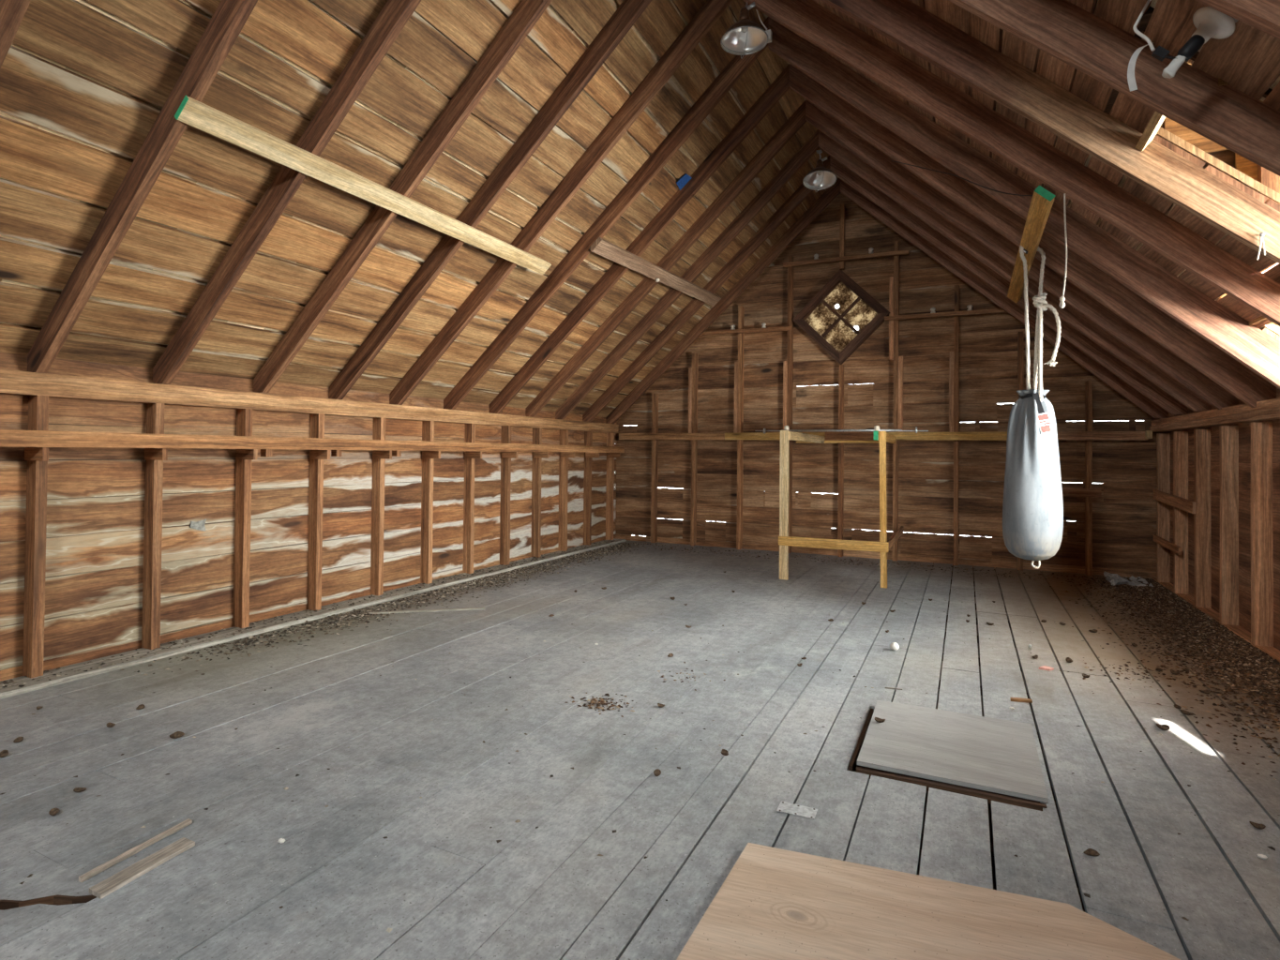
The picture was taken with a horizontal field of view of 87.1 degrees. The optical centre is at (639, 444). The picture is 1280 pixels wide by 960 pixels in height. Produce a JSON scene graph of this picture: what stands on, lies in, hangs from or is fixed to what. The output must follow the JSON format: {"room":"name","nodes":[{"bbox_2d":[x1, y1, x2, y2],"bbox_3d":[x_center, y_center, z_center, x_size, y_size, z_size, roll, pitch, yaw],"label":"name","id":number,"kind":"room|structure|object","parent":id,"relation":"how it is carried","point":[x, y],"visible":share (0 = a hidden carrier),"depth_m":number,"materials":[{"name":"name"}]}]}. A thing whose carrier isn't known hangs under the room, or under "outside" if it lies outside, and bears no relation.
{"room":"farm building","nodes":[
{"label":"farm building","id":0,"kind":"room"},
{"bbox_2d":[0,352,617,681],"bbox_3d":[-2.733,0.408,5.205,0.052,1.950,10.800,0,-1,26],"label":"wall","id":1,"kind":"structure","parent":0,"point":[94,575],"depth_m":4.68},
{"bbox_2d":[189,518,206,531],"bbox_3d":[-3.001,0.555,4.567,0.010,0.085,0.105,0,-1,26],"label":"paper scrap","id":2,"kind":"object","parent":1,"relation":"attached to","point":[199,525],"visible":1,"depth_m":4.57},
{"bbox_2d":[0,369,618,433],"bbox_3d":[-2.684,-0.307,5.126,0.100,0.128,10.660,0,-1,26],"label":"plate","id":3,"kind":"object","parent":1,"relation":"attached to","point":[11,382],"visible":0.97,"depth_m":4.74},
{"bbox_2d":[0,0,30,68],"bbox_3d":[-2.211,-1.930,2.476,3.309,3.058,0.050,0,-1,26],"label":"rafter","id":4,"kind":"object","parent":3,"relation":"on","point":[12,12],"visible":1,"depth_m":2.55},
{"bbox_2d":[27,0,257,373],"bbox_3d":[-1.922,-1.919,3.074,3.309,3.058,0.050,0,-1,26],"label":"rafter","id":5,"kind":"object","parent":3,"relation":"on","point":[230,17],"visible":0.86,"depth_m":3.31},
{"bbox_2d":[152,0,421,384],"bbox_3d":[-1.641,-1.909,3.655,3.309,3.058,0.050,0,-1,26],"label":"rafter","id":6,"kind":"object","parent":3,"relation":"on","point":[393,17],"visible":0.88,"depth_m":3.82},
{"bbox_2d":[253,0,552,392],"bbox_3d":[-1.347,-1.899,4.262,3.309,3.058,0.050,0,-1,26],"label":"rafter","id":7,"kind":"object","parent":3,"relation":"on","point":[525,16],"visible":0.89,"depth_m":4.29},
{"bbox_2d":[328,0,652,399],"bbox_3d":[-1.065,-1.889,4.845,3.309,3.058,0.050,0,-1,26],"label":"rafter","id":8,"kind":"object","parent":3,"relation":"on","point":[627,13],"visible":0.9,"depth_m":4.79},
{"bbox_2d":[389,0,734,405],"bbox_3d":[-0.783,-1.879,5.428,3.309,3.058,0.050,0,-1,26],"label":"rafter","id":9,"kind":"object","parent":3,"relation":"on","point":[711,11],"visible":0.91,"depth_m":5.29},
{"bbox_2d":[174,95,551,274],"bbox_3d":[-1.470,-1.540,4.475,0.109,0.102,3.014,0,-1,26],"label":"plank","id":10,"kind":"object","parent":9,"relation":"attached to","point":[191,112],"visible":1,"depth_m":3.88,"materials":[{"name":"brown wood"}]},
{"bbox_2d":[443,16,767,409],"bbox_3d":[-0.477,-1.868,6.059,3.309,3.058,0.050,0,-1,26],"label":"rafter","id":11,"kind":"object","parent":3,"relation":"on","point":[737,67],"visible":0.86,"depth_m":5.94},
{"bbox_2d":[488,63,790,413],"bbox_3d":[-0.166,-1.857,6.701,3.309,3.058,0.050,0,-1,26],"label":"rafter","id":12,"kind":"object","parent":3,"relation":"on","point":[780,85],"visible":0.9,"depth_m":6.54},
{"bbox_2d":[525,100,806,417],"bbox_3d":[0.129,-1.846,7.311,3.309,3.058,0.050,0,-1,26],"label":"rafter","id":13,"kind":"object","parent":3,"relation":"on","point":[796,121],"visible":0.91,"depth_m":7.16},
{"bbox_2d":[555,129,819,420],"bbox_3d":[0.409,-1.836,7.889,3.309,3.058,0.050,0,-1,26],"label":"rafter","id":14,"kind":"object","parent":3,"relation":"on","point":[810,147],"visible":0.88,"depth_m":7.74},
{"bbox_2d":[588,237,721,305],"bbox_3d":[0.288,-1.800,7.280,0.131,0.214,2.946,0,-1,28],"label":"plank","id":15,"kind":"object","parent":14,"relation":"attached to","point":[601,247],"visible":1,"depth_m":6.88,"materials":[{"name":"wood"}]},
{"bbox_2d":[802,150,836,192],"bbox_3d":[1.923,-2.934,7.198,0.349,0.407,0.343,0,-1,26],"label":"lamp","id":16,"kind":"object","parent":14,"relation":"attached to","point":[820,177],"visible":1,"depth_m":7.26,"materials":[{"name":"metal"}]},
{"bbox_2d":[582,155,829,421],"bbox_3d":[0.705,-1.825,8.501,3.309,3.058,0.050,0,-1,26],"label":"rafter","id":17,"kind":"object","parent":3,"relation":"on","point":[802,192],"visible":0.77,"depth_m":8.46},
{"bbox_2d":[605,178,840,423],"bbox_3d":[0.997,-1.815,9.104,3.309,3.058,0.050,0,-1,26],"label":"rafter","id":18,"kind":"object","parent":3,"relation":"on","point":[833,191],"visible":0.86,"depth_m":8.99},
{"bbox_2d":[0,540,1279,959],"bbox_3d":[0.236,1.410,3.758,6.800,0.170,10.865,0,-1,26],"label":"floor","id":19,"kind":"structure","parent":0,"point":[443,881],"depth_m":2.74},
{"bbox_2d":[78,818,192,882],"bbox_3d":[-1.615,1.304,2.170,0.021,0.012,0.344,0,-1,19],"label":"wood splinter","id":20,"kind":"object","parent":19,"relation":"on","point":[185,823],"visible":1,"depth_m":2.15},
{"bbox_2d":[89,837,195,899],"bbox_3d":[-1.530,1.304,2.079,0.064,0.012,0.288,0,-1,20],"label":"strip","id":21,"kind":"object","parent":19,"relation":"on","point":[114,882],"visible":1,"depth_m":2.06,"materials":[{"name":"brown wood"}]},
{"bbox_2d":[0,538,625,699],"bbox_3d":[-2.632,1.323,5.073,0.233,0.030,10.660,0,-1,26],"label":"plate","id":22,"kind":"object","parent":19,"relation":"on","point":[12,689],"visible":0.87,"depth_m":4.60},
{"bbox_2d":[22,395,48,678],"bbox_3d":[-3.304,0.508,3.697,0.237,1.552,0.080,0,-1,26],"label":"stud","id":23,"kind":"object","parent":22,"relation":"on","point":[37,458],"visible":0.97,"depth_m":3.71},
{"bbox_2d":[141,403,167,649],"bbox_3d":[-3.043,0.517,4.237,0.237,1.552,0.080,0,-1,26],"label":"stud","id":24,"kind":"object","parent":22,"relation":"on","point":[154,458],"visible":1,"depth_m":4.25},
{"bbox_2d":[232,408,272,628],"bbox_3d":[-2.764,0.527,4.813,0.236,1.552,0.180,0,-1,26],"label":"stud","id":25,"kind":"object","parent":22,"relation":"on","point":[242,515],"visible":0.88,"depth_m":4.79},
{"bbox_2d":[307,413,342,610],"bbox_3d":[-2.503,0.536,5.353,0.236,1.552,0.179,0,-1,26],"label":"stud","id":26,"kind":"object","parent":22,"relation":"on","point":[317,420],"visible":0.9,"depth_m":5.33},
{"bbox_2d":[370,418,401,595],"bbox_3d":[-2.228,0.546,5.920,0.236,1.552,0.181,0,-1,26],"label":"stud","id":27,"kind":"object","parent":22,"relation":"on","point":[379,457],"visible":0.92,"depth_m":5.89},
{"bbox_2d":[420,421,440,584],"bbox_3d":[-1.989,0.555,6.415,0.237,1.552,0.080,0,-1,26],"label":"stud","id":28,"kind":"object","parent":22,"relation":"on","point":[428,427],"visible":0.93,"depth_m":6.43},
{"bbox_2d":[462,423,481,573],"bbox_3d":[-1.726,0.564,6.960,0.237,1.552,0.080,0,-1,26],"label":"stud","id":29,"kind":"object","parent":22,"relation":"on","point":[470,429],"visible":0.97,"depth_m":6.97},
{"bbox_2d":[499,425,518,565],"bbox_3d":[-1.458,0.574,7.513,0.236,1.552,0.081,0,-1,26],"label":"stud","id":30,"kind":"object","parent":22,"relation":"on","point":[505,432],"visible":0.94,"depth_m":7.53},
{"bbox_2d":[0,429,624,452],"bbox_3d":[-2.553,-0.003,5.019,0.045,0.096,10.590,0,-1,26],"label":"wall rail","id":31,"kind":"object","parent":30,"relation":"attached to","point":[7,437],"visible":1,"depth_m":4.61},
{"bbox_2d":[530,428,548,557],"bbox_3d":[-1.192,0.583,8.062,0.236,1.552,0.080,0,-1,26],"label":"stud","id":32,"kind":"object","parent":22,"relation":"on","point":[535,550],"visible":0.94,"depth_m":8.08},
{"bbox_2d":[557,429,574,551],"bbox_3d":[-0.931,0.593,8.602,0.237,1.552,0.080,0,-1,26],"label":"stud","id":33,"kind":"object","parent":22,"relation":"on","point":[564,433],"visible":1,"depth_m":8.62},
{"bbox_2d":[583,431,599,545],"bbox_3d":[-0.660,0.602,9.160,0.236,1.552,0.081,0,-1,26],"label":"stud","id":34,"kind":"object","parent":22,"relation":"on","point":[588,435],"visible":0.93,"depth_m":9.18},
{"bbox_2d":[605,433,620,540],"bbox_3d":[-0.382,0.612,9.736,0.237,1.552,0.080,0,-1,26],"label":"stud","id":35,"kind":"object","parent":22,"relation":"on","point":[609,489],"visible":0.92,"depth_m":9.75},
{"bbox_2d":[0,540,653,688],"bbox_3d":[-1.607,1.340,6.367,0.971,0.047,7.117,0,-1,26],"label":"debris","id":36,"kind":"object","parent":19,"relation":"on","point":[488,579],"visible":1,"depth_m":5.72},
{"bbox_2d":[369,607,484,614],"bbox_3d":[-1.707,1.343,5.425,0.889,0.012,0.036,1,-1,-13],"label":"stick","id":37,"kind":"object","parent":19,"relation":"on","point":[462,609],"visible":1,"depth_m":5.42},
{"bbox_2d":[564,692,634,717],"bbox_3d":[-0.195,1.335,3.486,0.404,0.012,0.295,0,-1,26],"label":"heap","id":38,"kind":"object","parent":19,"relation":"on","point":[594,700],"visible":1,"depth_m":3.47,"materials":[{"name":"brown plant"}]},
{"bbox_2d":[0,553,1279,933],"bbox_3d":[0.884,1.363,4.814,5.814,0.010,7.738,0,-1,26],"label":"crumbs","id":39,"kind":"object","parent":19,"relation":"on","point":[388,930],"visible":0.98,"depth_m":2.84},
{"bbox_2d":[650,393,658,542],"bbox_3d":[0.212,0.349,9.725,0.054,2.151,0.100,0,-1,26],"label":"stud","id":40,"kind":"object","parent":19,"relation":"on","point":[655,405],"visible":0.97,"depth_m":9.69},
{"bbox_2d":[690,353,698,545],"bbox_3d":[0.763,0.075,9.462,0.054,2.701,0.100,0,-1,26],"label":"stud","id":41,"kind":"object","parent":19,"relation":"on","point":[694,421],"visible":0.94,"depth_m":9.43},
{"bbox_2d":[618,433,724,439],"bbox_3d":[0.431,-0.107,9.543,1.620,0.099,0.045,0,-1,26],"label":"rail","id":42,"kind":"object","parent":41,"relation":"attached to","point":[622,436],"visible":1,"depth_m":9.51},
{"bbox_2d":[688,367,692,433],"bbox_3d":[0.725,-0.615,9.493,0.051,0.917,0.100,0,-1,26],"label":"stud","id":43,"kind":"object","parent":41,"relation":"attached to","point":[689,368],"visible":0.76,"depth_m":9.45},
{"bbox_2d":[736,305,744,549],"bbox_3d":[1.369,-0.225,9.174,0.055,3.306,0.100,0,-1,26],"label":"stud","id":44,"kind":"object","parent":19,"relation":"on","point":[741,309],"visible":1,"depth_m":9.13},
{"bbox_2d":[734,361,737,433],"bbox_3d":[1.327,-0.638,9.202,0.051,0.967,0.100,0,-1,26],"label":"stud","id":45,"kind":"object","parent":44,"relation":"attached to","point":[735,363],"visible":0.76,"depth_m":9.16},
{"bbox_2d":[786,255,793,553],"bbox_3d":[1.980,-0.527,8.884,0.055,3.915,0.100,0,-1,26],"label":"stud","id":46,"kind":"object","parent":19,"relation":"on","point":[790,378],"visible":0.73,"depth_m":8.85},
{"bbox_2d":[700,326,792,335],"bbox_3d":[1.359,-1.529,9.119,1.410,0.080,0.052,0,-1,26],"label":"board","id":47,"kind":"object","parent":46,"relation":"attached to","point":[787,328],"visible":0.81,"depth_m":9.05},
{"bbox_2d":[724,432,825,439],"bbox_3d":[1.766,-0.103,8.897,1.335,0.098,0.045,0,-1,26],"label":"rail","id":48,"kind":"object","parent":46,"relation":"attached to","point":[751,435],"visible":0.74,"depth_m":8.96,"materials":[{"name":"brown wood"}]},
{"bbox_2d":[783,361,787,429],"bbox_3d":[1.935,-0.623,8.908,0.051,0.942,0.100,0,-1,26],"label":"stud","id":49,"kind":"object","parent":46,"relation":"attached to","point":[785,370],"visible":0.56,"depth_m":8.87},
{"bbox_2d":[776,800,817,819],"bbox_3d":[0.573,1.332,2.449,0.137,0.004,0.080,0,-1,26],"label":"tin patch","id":50,"kind":"object","parent":19,"relation":"on","point":[803,811],"visible":1,"depth_m":2.44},
{"bbox_2d":[837,364,843,557],"bbox_3d":[2.567,0.213,8.587,0.054,2.440,0.100,0,-1,26],"label":"stud","id":51,"kind":"object","parent":19,"relation":"on","point":[840,367],"visible":0.97,"depth_m":8.55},
{"bbox_2d":[825,432,873,440],"bbox_3d":[2.661,-0.099,8.464,0.645,0.100,0.045,0,-1,26],"label":"rail","id":52,"kind":"object","parent":51,"relation":"attached to","point":[868,436],"visible":0.74,"depth_m":8.46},
{"bbox_2d":[796,440,879,442],"bbox_3d":[2.490,-0.030,8.506,1.030,0.032,0.020,0,-1,26],"label":"slat","id":53,"kind":"object","parent":52,"relation":"attached to","point":[796,441],"visible":0.56,"depth_m":8.44,"materials":[{"name":"brown wood"}]},
{"bbox_2d":[778,425,903,588],"bbox_3d":[2.328,0.620,7.588,1.073,1.596,1.875,0,-1,26],"label":"frame","id":54,"kind":"object","parent":19,"relation":"on","point":[882,547],"visible":1,"depth_m":6.88,"materials":[{"name":"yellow wood"}]},
{"bbox_2d":[754,427,928,433],"bbox_3d":[2.140,-0.147,7.300,1.820,0.060,0.060,0,-1,26],"label":"metal rod","id":55,"kind":"object","parent":54,"relation":"on","point":[764,430],"visible":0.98,"depth_m":7.27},
{"bbox_2d":[620,542,1126,587],"bbox_3d":[2.472,1.417,8.194,5.906,0.018,0.582,0,-1,26],"label":"crumbs","id":56,"kind":"object","parent":19,"relation":"on","point":[640,542],"visible":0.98,"depth_m":7.99,"materials":[{"name":"brown plant"}]},
{"bbox_2d":[892,240,899,561],"bbox_3d":[3.164,-0.534,8.311,0.056,3.938,0.100,0,-1,26],"label":"stud","id":57,"kind":"object","parent":19,"relation":"on","point":[896,243],"visible":0.91,"depth_m":8.27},
{"bbox_2d":[783,247,908,267],"bbox_3d":[2.588,-2.388,8.542,1.540,0.130,0.064,0,-1,26],"label":"board","id":58,"kind":"object","parent":57,"relation":"attached to","point":[898,252],"depth_m":8.48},
{"bbox_2d":[888,276,893,360],"bbox_3d":[3.124,-1.555,8.348,0.052,1.020,0.100,0,-1,26],"label":"stud","id":59,"kind":"object","parent":57,"relation":"attached to","point":[891,280],"visible":0.72,"depth_m":8.30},
{"bbox_2d":[898,356,903,432],"bbox_3d":[3.212,-0.614,8.289,0.051,0.932,0.100,0,-1,26],"label":"stud","id":60,"kind":"object","parent":57,"relation":"attached to","point":[900,358],"visible":0.88,"depth_m":8.24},
{"bbox_2d":[884,304,1007,320],"bbox_3d":[3.701,-1.578,7.989,1.510,0.124,0.064,0,-1,26],"label":"board","id":61,"kind":"object","parent":57,"relation":"attached to","point":[995,310],"depth_m":8.00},
{"bbox_2d":[676,843,1180,959],"bbox_3d":[0.807,1.312,1.354,1.618,0.020,1.382,0,-1,26],"label":"plywood sheet","id":62,"kind":"object","parent":19,"relation":"on","point":[774,903],"visible":1,"depth_m":1.84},
{"bbox_2d":[848,700,1048,811],"bbox_3d":[1.361,1.349,2.994,0.719,0.055,0.833,0,-1,26],"label":"wooden board","id":63,"kind":"object","parent":19,"relation":"on","point":[987,754],"visible":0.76,"depth_m":2.88,"materials":[{"name":"grey wood"}]},
{"bbox_2d":[953,285,959,565],"bbox_3d":[3.768,-0.227,8.013,0.056,3.329,0.100,0,-1,26],"label":"stud","id":64,"kind":"object","parent":19,"relation":"on","point":[956,287],"visible":0.98,"depth_m":7.97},
{"bbox_2d":[886,432,1007,440],"bbox_3d":[3.624,-0.095,7.997,1.485,0.100,0.045,0,-1,26],"label":"rail","id":65,"kind":"object","parent":64,"relation":"attached to","point":[902,436],"visible":0.74,"depth_m":7.96,"materials":[{"name":"brown wood"}]},
{"bbox_2d":[948,351,954,432],"bbox_3d":[3.726,-0.622,8.041,0.052,0.953,0.100,0,-1,26],"label":"stud","id":66,"kind":"object","parent":64,"relation":"attached to","point":[951,353],"visible":0.86,"depth_m":8.00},
{"bbox_2d":[1017,331,1023,571],"bbox_3d":[4.366,0.076,7.719,0.056,2.727,0.100,0,-1,26],"label":"stud","id":67,"kind":"object","parent":19,"relation":"on","point":[1020,335],"visible":0.36,"depth_m":7.69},
{"bbox_2d":[1084,381,1092,575],"bbox_3d":[4.955,0.376,7.428,0.054,2.133,0.100,0,-1,26],"label":"stud","id":68,"kind":"object","parent":19,"relation":"on","point":[1088,384],"visible":0.97,"depth_m":7.39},
{"bbox_2d":[1061,487,1101,497],"bbox_3d":[4.849,0.535,7.405,0.380,0.091,0.030,0,-1,26],"label":"wall block","id":69,"kind":"object","parent":68,"relation":"attached to","point":[1070,492],"visible":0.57,"depth_m":7.38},
{"bbox_2d":[1056,431,1147,440],"bbox_3d":[4.844,-0.091,7.407,1.215,0.098,0.045,0,-1,26],"label":"rail","id":70,"kind":"object","parent":68,"relation":"attached to","point":[1061,435],"visible":0.59,"depth_m":7.30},
{"bbox_2d":[1103,572,1153,587],"bbox_3d":[5.018,1.404,6.938,0.367,0.062,0.638,0,-1,26],"label":"paper scrap","id":71,"kind":"object","parent":19,"relation":"on","point":[1108,577],"visible":0.94,"depth_m":6.92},
{"bbox_2d":[1058,657,1204,692],"bbox_3d":[2.968,1.374,4.060,0.786,0.010,0.720,0,-1,26],"label":"crumbs","id":72,"kind":"object","parent":19,"relation":"on","point":[1125,665],"visible":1,"depth_m":4.05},
{"bbox_2d":[1049,574,1279,776],"bbox_3d":[3.767,1.376,4.991,1.114,0.046,5.126,0,-1,26],"label":"debris","id":73,"kind":"object","parent":19,"relation":"on","point":[1200,625],"visible":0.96,"depth_m":4.56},
{"bbox_2d":[1150,576,1279,667],"bbox_3d":[3.119,1.340,2.289,0.102,0.040,10.660,0,-1,26],"label":"plate","id":74,"kind":"object","parent":19,"relation":"on","point":[1272,653],"visible":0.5,"depth_m":5.03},
{"bbox_2d":[1156,433,1170,582],"bbox_3d":[5.318,0.645,6.837,0.103,1.506,0.052,0,-1,26],"label":"stud","id":75,"kind":"object","parent":74,"relation":"on","point":[1163,440],"visible":0.91,"depth_m":6.82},
{"bbox_2d":[1153,534,1181,555],"bbox_3d":[5.073,0.962,6.484,0.022,0.085,0.920,0,-1,26],"label":"board","id":76,"kind":"object","parent":75,"relation":"attached to","point":[1161,541],"visible":1,"depth_m":6.39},
{"bbox_2d":[1173,431,1188,594],"bbox_3d":[5.048,0.636,6.279,0.102,1.506,0.052,0,-1,26],"label":"stud","id":77,"kind":"object","parent":74,"relation":"on","point":[1180,438],"visible":0.91,"depth_m":6.26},
{"bbox_2d":[1153,489,1195,513],"bbox_3d":[4.986,0.528,6.300,0.022,0.149,1.340,0,-1,26],"label":"board","id":78,"kind":"object","parent":77,"relation":"attached to","point":[1187,505],"visible":1,"depth_m":6.17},
{"bbox_2d":[1193,429,1211,608],"bbox_3d":[4.769,0.626,5.703,0.104,1.506,0.052,0,-1,26],"label":"stud","id":79,"kind":"object","parent":74,"relation":"on","point":[1202,541],"visible":1,"depth_m":5.68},
{"bbox_2d":[1219,425,1238,625],"bbox_3d":[4.490,0.616,5.127,0.104,1.506,0.052,0,-1,26],"label":"stud","id":80,"kind":"object","parent":74,"relation":"on","point":[1228,435],"visible":1,"depth_m":5.11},
{"bbox_2d":[1250,421,1273,647],"bbox_3d":[4.215,0.606,4.560,0.103,1.506,0.052,0,-1,26],"label":"stud","id":81,"kind":"object","parent":74,"relation":"on","point":[1261,432],"visible":1,"depth_m":4.54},
{"bbox_2d":[0,0,1279,417],"bbox_3d":[0.271,-2.004,3.804,6.851,3.240,10.820,0,-1,26],"label":"ceiling","id":82,"kind":"structure","parent":0,"point":[83,83],"depth_m":4.02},
{"bbox_2d":[676,173,691,190],"bbox_3d":[0.411,-2.472,6.344,0.124,0.110,0.170,0,-1,26],"label":"scrap","id":83,"kind":"object","parent":82,"relation":"attached to","point":[682,182],"visible":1,"depth_m":6.33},
{"bbox_2d":[1127,0,1237,91],"bbox_3d":[1.842,-1.396,2.266,0.332,0.355,0.138,0,-1,26],"label":"holder","id":84,"kind":"object","parent":82,"relation":"attached to","point":[1210,22],"visible":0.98,"depth_m":2.25,"materials":[{"name":"metal"}]},
{"bbox_2d":[1151,45,1175,61],"bbox_3d":[1.784,-1.327,2.288,0.072,0.055,0.027,0,-1,19],"label":"connector","id":85,"kind":"object","parent":84,"relation":"on","point":[1160,52],"depth_m":2.28,"materials":[{"name":"black plastic"}]},
{"bbox_2d":[615,192,1159,578],"bbox_3d":[2.617,-0.987,8.659,6.600,4.878,0.036,0,-1,26],"label":"wall","id":86,"kind":"structure","parent":0,"point":[1124,517],"depth_m":8.47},
{"bbox_2d":[792,269,890,364],"bbox_3d":[2.564,-1.622,8.601,1.210,1.210,0.125,0,-1,26],"label":"window","id":87,"kind":"structure","parent":86,"relation":"in","point":[832,328],"depth_m":8.60,"materials":[{"name":"brown"}]},
{"bbox_2d":[839,203,844,270],"bbox_3d":[2.595,-2.653,8.623,0.054,0.828,0.100,0,-1,26],"label":"stud","id":88,"kind":"object","parent":86,"relation":"attached to","point":[842,205],"visible":0.94,"depth_m":8.58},
{"bbox_2d":[1103,6,1277,325],"bbox_3d":[3.106,-1.166,3.138,1.670,0.886,2.222,0,-1,26],"label":"electrical wire","id":89,"kind":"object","parent":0,"point":[1145,19],"depth_m":3.05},
{"bbox_2d":[1141,30,1279,329],"bbox_3d":[3.065,-0.913,3.226,1.520,1.382,2.132,0,-1,26],"label":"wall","id":90,"kind":"structure","parent":0,"point":[1231,158],"depth_m":3.08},
{"bbox_2d":[1159,387,1279,650],"bbox_3d":[3.223,0.451,2.321,0.062,1.870,10.800,0,-1,26],"label":"wall","id":91,"kind":"structure","parent":0,"point":[1244,429],"depth_m":5.03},
{"bbox_2d":[1149,397,1279,432],"bbox_3d":[3.131,-0.258,2.312,0.100,0.145,10.660,0,-1,26],"label":"plate","id":92,"kind":"object","parent":91,"relation":"attached to","point":[1269,409],"visible":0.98,"depth_m":5.14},
{"bbox_2d":[840,179,1168,418],"bbox_3d":[3.977,-1.804,7.662,3.309,3.058,0.050,0,-1,26],"label":"rafter","id":93,"kind":"object","parent":92,"relation":"on","point":[1071,351],"visible":0.72,"depth_m":7.58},
{"bbox_2d":[829,155,1187,414],"bbox_3d":[3.685,-1.814,7.059,3.309,3.058,0.050,0,-1,26],"label":"rafter","id":94,"kind":"object","parent":92,"relation":"on","point":[1130,376],"visible":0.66,"depth_m":7.00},
{"bbox_2d":[743,0,1279,326],"bbox_3d":[2.198,-1.867,3.985,3.309,3.058,0.050,0,-1,26],"label":"rafter","id":95,"kind":"object","parent":92,"relation":"on","point":[1027,152],"visible":1,"depth_m":3.93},
{"bbox_2d":[720,1,767,59],"bbox_3d":[0.730,-2.947,4.698,0.328,0.427,0.328,0,-1,26],"label":"lamp","id":96,"kind":"object","parent":95,"relation":"attached to","point":[745,37],"visible":1,"depth_m":4.75,"materials":[{"name":"metal"}]},
{"bbox_2d":[738,6,750,20],"bbox_3d":[0.730,-2.995,4.698,0.076,0.096,0.076,0,-1,26],"label":"socket","id":97,"kind":"object","parent":96,"relation":"attached to","point":[745,11],"depth_m":4.67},
{"bbox_2d":[1059,193,1067,308],"bbox_3d":[2.410,-1.101,3.830,0.039,0.655,0.029,0,-1,26],"label":"string","id":98,"kind":"object","parent":95,"relation":"hanging from","point":[1061,298],"visible":1,"depth_m":3.82,"materials":[{"name":"white fabric"}]},
{"bbox_2d":[818,130,1211,411],"bbox_3d":[3.389,-1.820,6.447,3.309,3.067,0.050,0,-1,26],"label":"rafter","id":99,"kind":"object","parent":92,"relation":"on","point":[935,220],"visible":0.8,"depth_m":6.40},
{"bbox_2d":[805,100,1238,409],"bbox_3d":[3.109,-1.817,5.868,3.309,3.094,0.050,0,-1,26],"label":"rafter","id":100,"kind":"object","parent":92,"relation":"on","point":[1152,351],"visible":0.84,"depth_m":5.73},
{"bbox_2d":[768,16,1279,389],"bbox_3d":[2.503,-1.820,4.616,3.309,3.131,0.050,0,-1,26],"label":"rafter","id":101,"kind":"object","parent":92,"relation":"on","point":[1252,347],"visible":0.94,"depth_m":4.46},
{"bbox_2d":[891,160,1032,195],"bbox_3d":[2.226,-1.900,4.756,0.007,0.863,1.533,1,-1,-13],"label":"wire","id":102,"kind":"object","parent":101,"relation":"hanging from","point":[892,160],"visible":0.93,"depth_m":4.64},
{"bbox_2d":[1007,185,1055,302],"bbox_3d":[2.986,-1.437,5.216,0.111,0.106,2.894,0,-1,26],"label":"plank","id":103,"kind":"object","parent":101,"relation":"attached to","point":[1042,201],"visible":0.94,"depth_m":4.58,"materials":[{"name":"brown wood"}]},
{"bbox_2d":[1019,245,1061,402],"bbox_3d":[2.903,-0.900,4.883,0.160,1.202,0.223,1,-1,-23],"label":"rope","id":104,"kind":"object","parent":103,"relation":"hanging from","point":[1039,300],"visible":0.93,"depth_m":4.89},
{"bbox_2d":[1002,389,1063,568],"bbox_3d":[2.857,0.252,4.899,0.384,1.289,0.384,0,-1,29],"label":"bag","id":105,"kind":"object","parent":104,"relation":"hanging from","point":[1032,505],"visible":0.97,"depth_m":4.77,"materials":[{"name":"grey fabric"}]},
{"bbox_2d":[1037,413,1051,432],"bbox_3d":[2.851,-0.148,4.744,0.083,0.137,0.013,0,-1,15],"label":"print","id":106,"kind":"object","parent":105,"relation":"attached to","point":[1044,423],"depth_m":4.74},
{"bbox_2d":[789,63,1276,407],"bbox_3d":[2.814,-1.814,5.258,3.309,3.121,0.050,0,-1,26],"label":"rafter","id":107,"kind":"object","parent":92,"relation":"on","point":[1225,370],"visible":0.81,"depth_m":5.05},
{"bbox_2d":[820,0,1279,264],"bbox_3d":[1.915,-1.878,3.402,3.309,3.058,0.050,0,-1,26],"label":"rafter","id":108,"kind":"object","parent":92,"relation":"on","point":[1201,193],"visible":1,"depth_m":3.28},
{"bbox_2d":[1135,111,1165,151],"bbox_3d":[2.229,-1.410,2.884,0.067,0.069,0.590,0,-1,26],"label":"stick","id":109,"kind":"object","parent":108,"relation":"attached to","point":[1157,119],"visible":0.53,"depth_m":2.98,"materials":[{"name":"brown wood"}]},
{"bbox_2d":[1257,165,1279,204],"bbox_3d":[2.780,-1.225,2.981,0.062,0.520,0.060,0,-1,26],"label":"post","id":110,"kind":"object","parent":108,"relation":"attached to","point":[1266,177],"visible":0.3,"depth_m":2.96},
{"bbox_2d":[948,0,1279,176],"bbox_3d":[1.634,-1.888,2.820,3.309,3.058,0.050,0,-1,26],"label":"rafter","id":111,"kind":"object","parent":92,"relation":"on","point":[1242,124],"visible":1,"depth_m":2.63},
{"bbox_2d":[1195,0,1279,39],"bbox_3d":[1.340,-1.898,2.212,3.309,3.058,0.050,0,-1,26],"label":"rafter","id":112,"kind":"object","parent":92,"relation":"on","point":[1263,15],"visible":1,"depth_m":1.97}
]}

